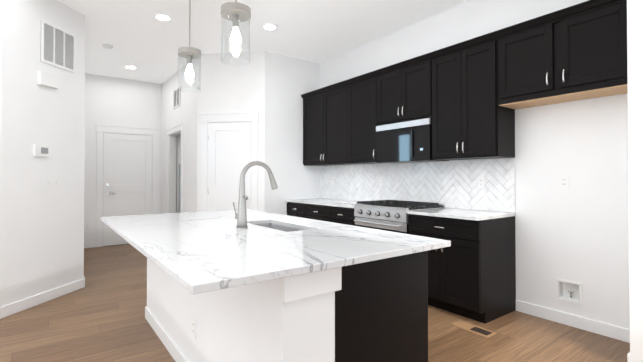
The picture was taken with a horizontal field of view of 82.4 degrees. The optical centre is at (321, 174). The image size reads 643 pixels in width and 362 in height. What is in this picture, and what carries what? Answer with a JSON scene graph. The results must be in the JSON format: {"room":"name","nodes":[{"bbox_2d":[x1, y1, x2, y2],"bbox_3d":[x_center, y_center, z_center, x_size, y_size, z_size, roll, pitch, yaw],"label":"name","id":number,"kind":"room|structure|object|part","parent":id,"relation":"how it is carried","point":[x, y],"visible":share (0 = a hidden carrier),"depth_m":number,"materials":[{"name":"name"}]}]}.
{"room":"kitchen","nodes":[
{"label":"kitchen","id":0,"kind":"room"},
{"bbox_2d":[58,0,469,83],"bbox_3d":[-1.272,-1.891,1.448,7.700,0.100,12.000,0,-1,-37],"label":"ceiling","id":1,"kind":"structure","parent":0,"point":[142,38],"depth_m":4.57,"materials":[{"name":"paint"}]},
{"bbox_2d":[102,44,112,48],"bbox_3d":[-2.996,-1.783,5.150,0.132,0.040,0.132,0,-1,-37],"label":"smoke detector","id":2,"kind":"object","parent":1,"relation":"attached to","point":[107,46],"visible":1,"depth_m":5.12,"materials":[{"name":"white plastic"}]},
{"bbox_2d":[125,65,136,68],"bbox_3d":[-3.192,-1.788,6.151,0.187,0.009,0.187,0,-1,8],"label":"recessed light","id":3,"kind":"object","parent":1,"relation":"in","point":[127,66],"depth_m":6.15,"materials":[{"name":"white"}]},
{"bbox_2d":[154,13,171,20],"bbox_3d":[-1.829,-1.808,4.237,0.187,0.009,0.187,0,-1,8],"label":"recessed light","id":4,"kind":"object","parent":1,"relation":"in","point":[166,17],"depth_m":4.23,"materials":[{"name":"white"}]},
{"bbox_2d":[178,0,200,92],"bbox_3d":[-1.089,-1.257,3.037,0.184,1.136,0.184,0,-1,-37],"label":"pendant light","id":5,"kind":"object","parent":1,"relation":"hanging from","point":[189,53],"depth_m":3.01,"materials":[{"name":"clear glass"}]},
{"bbox_3d":[-1.089,-0.838,3.032,0.068,0.126,0.068,0,-1,-37],"label":"pendant light bulb","id":6,"kind":"part","parent":5,"relation":"part of","materials":[{"name":"white glass"}]},
{"bbox_2d":[221,0,250,65],"bbox_3d":[-0.533,-1.264,2.291,0.184,1.136,0.184,0,-1,-37],"label":"pendant light","id":7,"kind":"object","parent":1,"relation":"hanging from","point":[235,12],"depth_m":2.26,"materials":[{"name":"clear glass"}]},
{"bbox_3d":[-0.533,-0.846,2.286,0.068,0.126,0.068,0,-1,-37],"label":"pendant light bulb","id":8,"kind":"part","parent":7,"relation":"part of","materials":[{"name":"white glass"}]},
{"bbox_2d":[262,23,277,29],"bbox_3d":[-0.632,-1.805,4.505,0.187,0.009,0.187,0,-1,8],"label":"recessed light","id":9,"kind":"object","parent":1,"relation":"in","point":[269,26],"depth_m":4.48,"materials":[{"name":"white plastic"}]},
{"bbox_2d":[0,244,629,361],"bbox_3d":[-1.272,1.308,1.415,7.700,0.100,12.000,0,-1,-37],"label":"floor","id":10,"kind":"structure","parent":0,"point":[99,316],"depth_m":2.94,"materials":[{"name":"brown wood"}]},
{"bbox_2d":[145,258,341,361],"bbox_3d":[-0.742,0.827,2.401,0.290,0.883,2.380,0,-1,-37],"label":"island base","id":11,"kind":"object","parent":10,"relation":"on","point":[289,319],"depth_m":1.60,"materials":[{"name":"paint"}]},
{"bbox_2d":[192,316,195,338],"bbox_3d":[-0.767,0.921,2.207,0.008,0.116,0.072,0,-1,-37],"label":"outlet","id":12,"kind":"object","parent":11,"relation":"attached to","point":[193,327],"visible":1,"depth_m":2.20,"materials":[{"name":"white plastic"}]},
{"bbox_2d":[287,202,302,217],"bbox_3d":[-0.106,0.859,5.517,0.630,0.882,0.577,0,-1,-37],"label":"base cabinet","id":13,"kind":"object","parent":10,"relation":"on","point":[293,209],"depth_m":5.38,"materials":[{"name":"black wood"}]},
{"bbox_2d":[303,203,324,220],"bbox_3d":[0.186,0.855,5.125,0.630,0.882,0.634,0,-1,-37],"label":"base cabinet","id":14,"kind":"object","parent":10,"relation":"on","point":[310,211],"depth_m":5.01,"materials":[{"name":"black wood"}]},
{"bbox_2d":[323,206,355,225],"bbox_3d":[0.478,0.851,4.733,0.630,0.882,0.577,0,-1,-37],"label":"base cabinet","id":15,"kind":"object","parent":10,"relation":"on","point":[341,215],"depth_m":4.56,"materials":[{"name":"black wood"}]},
{"bbox_2d":[285,198,361,207],"bbox_3d":[0.177,0.396,5.123,0.652,0.030,1.554,0,-1,-37],"label":"countertop","id":16,"kind":"structure","parent":15,"relation":"on","point":[335,202],"depth_m":5.11,"materials":[{"name":"stone"}]},
{"bbox_2d":[335,251,427,361],"bbox_3d":[0.113,0.823,1.987,0.622,0.884,0.648,0,-1,-37],"label":"base cabinet","id":17,"kind":"object","parent":10,"relation":"on","point":[381,310],"depth_m":1.72,"materials":[{"name":"black wood"}]},
{"bbox_2d":[101,209,450,294],"bbox_3d":[-0.591,0.370,2.508,1.337,0.030,2.455,0,-1,-37],"label":"countertop","id":18,"kind":"structure","parent":17,"relation":"on","point":[193,253],"depth_m":1.81,"materials":[{"name":"stone"}]},
{"bbox_2d":[233,161,277,228],"bbox_3d":[-0.440,0.133,2.492,0.304,0.442,0.117,0,-1,-37],"label":"faucet","id":19,"kind":"object","parent":18,"relation":"on","point":[241,217],"visible":1,"depth_m":2.40,"materials":[{"name":"silver metal"}]},
{"bbox_2d":[258,223,300,231],"bbox_3d":[-0.304,0.486,2.568,0.260,0.200,0.660,0,-1,-37],"label":"sink","id":20,"kind":"object","parent":18,"relation":"in","point":[280,227],"visible":0.06,"depth_m":2.80,"materials":[{"name":"silver metal"}]},
{"bbox_2d":[354,200,443,233],"bbox_3d":[0.848,0.802,4.159,0.687,0.968,0.776,0,-1,-37],"label":"range","id":21,"kind":"object","parent":10,"relation":"on","point":[389,215],"visible":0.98,"depth_m":3.96,"materials":[{"name":"silver metal"}]},
{"bbox_2d":[408,214,515,323],"bbox_3d":[1.334,0.839,3.557,0.663,0.882,0.756,0,-1,-37],"label":"base cabinet","id":22,"kind":"object","parent":10,"relation":"on","point":[472,271],"visible":0.83,"depth_m":3.27,"materials":[{"name":"black wood"}]},
{"bbox_2d":[407,208,515,220],"bbox_3d":[1.340,0.380,3.563,0.652,0.030,0.762,0,-1,-37],"label":"countertop","id":23,"kind":"structure","parent":22,"relation":"on","point":[469,214],"depth_m":3.39,"materials":[{"name":"stone"}]},
{"bbox_2d":[451,320,496,337],"bbox_3d":[1.250,1.272,3.026,0.140,0.006,0.330,0,-1,-37],"label":"floor vent","id":24,"kind":"object","parent":10,"relation":"in","point":[475,329],"visible":1,"depth_m":3.01,"materials":[{"name":"brown wood"}]},
{"bbox_2d":[0,0,642,361],"bbox_3d":[-1.248,-0.292,1.399,7.700,3.100,11.920,0,-1,-37],"label":"wall","id":25,"kind":"structure","parent":0,"point":[585,229],"depth_m":3.54,"materials":[{"name":"paint"}]},
{"bbox_2d":[33,145,48,156],"bbox_3d":[-2.774,-0.229,3.638,0.024,0.110,0.150,0,-1,8],"label":"thermostat","id":26,"kind":"object","parent":25,"relation":"attached to","point":[41,150],"visible":1,"depth_m":3.63,"materials":[{"name":"white plastic"}]},
{"bbox_2d":[38,71,58,88],"bbox_3d":[-2.755,-0.948,3.708,0.042,0.130,0.210,0,-1,8],"label":"door chime","id":27,"kind":"object","parent":25,"relation":"attached to","point":[48,80],"visible":1,"depth_m":3.68,"materials":[{"name":"white plastic"}]},
{"bbox_2d":[42,177,59,188],"bbox_3d":[-2.763,0.092,3.747,0.013,0.115,0.199,0,-1,8],"label":"light switch","id":28,"kind":"object","parent":25,"relation":"attached to","point":[50,182],"visible":1,"depth_m":3.74,"materials":[{"name":"white plastic"}]},
{"bbox_2d":[41,19,75,72],"bbox_3d":[-2.749,-1.327,3.850,0.014,0.420,0.415,0,-1,8],"label":"air vent","id":29,"kind":"object","parent":25,"relation":"in","point":[58,47],"visible":0.98,"depth_m":3.83,"materials":[{"name":"white metal"}]},
{"bbox_2d":[85,223,89,228],"bbox_3d":[-4.140,0.920,6.509,0.072,0.116,0.009,0,-1,-37],"label":"light switch","id":30,"kind":"object","parent":25,"relation":"attached to","point":[87,225],"depth_m":6.50,"materials":[{"name":"white plastic"}]},
{"bbox_2d":[95,124,158,246],"bbox_3d":[-3.607,0.212,6.872,1.072,2.205,0.073,0,-1,-37],"label":"entry door","id":31,"kind":"structure","parent":25,"relation":"in","point":[127,172],"depth_m":6.85,"materials":[{"name":"white wood"}]},
{"bbox_2d":[166,124,183,212],"bbox_3d":[-2.536,0.241,6.482,0.149,2.138,0.996,0,-1,-37],"label":"trim","id":32,"kind":"structure","parent":25,"relation":"attached to","point":[172,133],"depth_m":6.77,"materials":[{"name":"white wood"}]},
{"bbox_2d":[173,86,180,108],"bbox_3d":[-2.518,-1.326,6.387,0.014,0.330,0.420,0,-1,-37],"label":"air vent","id":33,"kind":"object","parent":25,"relation":"in","point":[176,97],"visible":0.88,"depth_m":6.37,"materials":[{"name":"white metal"}]},
{"bbox_2d":[177,136,180,212],"bbox_3d":[-2.332,0.299,6.941,0.711,2.008,0.247,0,-1,-37],"label":"door leaf","id":34,"kind":"structure","parent":25,"relation":"in","point":[178,168],"depth_m":6.81,"materials":[{"name":"white wood"}]},
{"bbox_2d":[200,112,259,210],"bbox_3d":[-1.359,0.197,5.410,0.666,2.205,0.666,0,-1,-37],"label":"pantry door","id":35,"kind":"structure","parent":25,"relation":"in","point":[229,152],"depth_m":5.42,"materials":[{"name":"white wood"}]},
{"bbox_2d":[0,242,629,361],"bbox_3d":[-2.712,1.227,3.224,7.550,0.100,6.980,0,-1,-37],"label":"baseboard","id":36,"kind":"structure","parent":25,"relation":"attached to","point":[601,328],"depth_m":3.26,"materials":[{"name":"white"}]},
{"bbox_2d":[301,81,344,165],"bbox_3d":[0.180,-0.687,5.399,0.333,1.102,1.133,0,-1,-37],"label":"upper cabinet","id":37,"kind":"object","parent":25,"relation":"attached to","point":[323,108],"depth_m":5.30,"materials":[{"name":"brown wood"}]},
{"bbox_2d":[345,69,380,163],"bbox_3d":[0.645,-0.694,4.775,0.333,1.102,0.658,0,-1,-37],"label":"upper cabinet","id":38,"kind":"object","parent":25,"relation":"attached to","point":[362,93],"depth_m":4.67,"materials":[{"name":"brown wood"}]},
{"bbox_2d":[381,53,432,124],"bbox_3d":[1.040,-0.919,4.247,0.333,0.662,0.780,0,-1,-37],"label":"upper cabinet","id":39,"kind":"object","parent":25,"relation":"attached to","point":[405,85],"depth_m":4.10,"materials":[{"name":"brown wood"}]},
{"bbox_2d":[376,118,449,162],"bbox_3d":[1.025,-0.360,4.230,0.368,0.441,0.776,0,-1,-37],"label":"over-the-range microwave","id":40,"kind":"object","parent":39,"relation":"attached to","point":[406,142],"visible":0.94,"depth_m":4.09,"materials":[{"name":"black metal"}]},
{"bbox_2d":[320,158,514,212],"bbox_3d":[0.896,0.117,4.699,0.010,0.518,3.098,0,-1,-37],"label":"tile backsplash","id":41,"kind":"structure","parent":25,"relation":"attached to","point":[451,184],"depth_m":4.20,"materials":[{"name":"grey tile"}]},
{"bbox_2d":[379,177,383,185],"bbox_3d":[0.786,0.093,4.831,0.009,0.116,0.072,0,-1,-37],"label":"outlet","id":42,"kind":"object","parent":41,"relation":"attached to","point":[381,179],"depth_m":4.83,"materials":[{"name":"white plastic"}]},
{"bbox_2d":[478,176,484,187],"bbox_3d":[1.617,0.082,3.716,0.009,0.116,0.072,0,-1,-37],"label":"outlet","id":43,"kind":"object","parent":41,"relation":"attached to","point":[481,179],"depth_m":3.71,"materials":[{"name":"white plastic"}]},
{"bbox_2d":[429,32,516,159],"bbox_3d":[1.465,-0.705,3.674,0.333,1.102,0.761,0,-1,-37],"label":"upper cabinet","id":44,"kind":"object","parent":25,"relation":"attached to","point":[469,97],"depth_m":3.49,"materials":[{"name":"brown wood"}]},
{"bbox_2d":[497,0,627,108],"bbox_3d":[1.978,-0.942,2.987,0.333,0.642,0.954,0,-1,-37],"label":"upper cabinet","id":45,"kind":"object","parent":25,"relation":"attached to","point":[576,52],"depth_m":2.85,"materials":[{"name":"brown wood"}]},
{"bbox_2d":[559,175,568,188],"bbox_3d":[2.068,0.066,3.130,0.009,0.116,0.072,0,-1,-37],"label":"outlet","id":46,"kind":"object","parent":25,"relation":"attached to","point":[563,181],"depth_m":3.13,"materials":[{"name":"white plastic"}]},
{"bbox_2d":[556,278,582,305],"bbox_3d":[2.114,0.991,3.117,0.076,0.182,0.192,0,-1,-37],"label":"outlet box","id":47,"kind":"object","parent":25,"relation":"attached to","point":[567,291],"visible":0.94,"depth_m":3.13,"materials":[{"name":"white plastic"}]}
]}

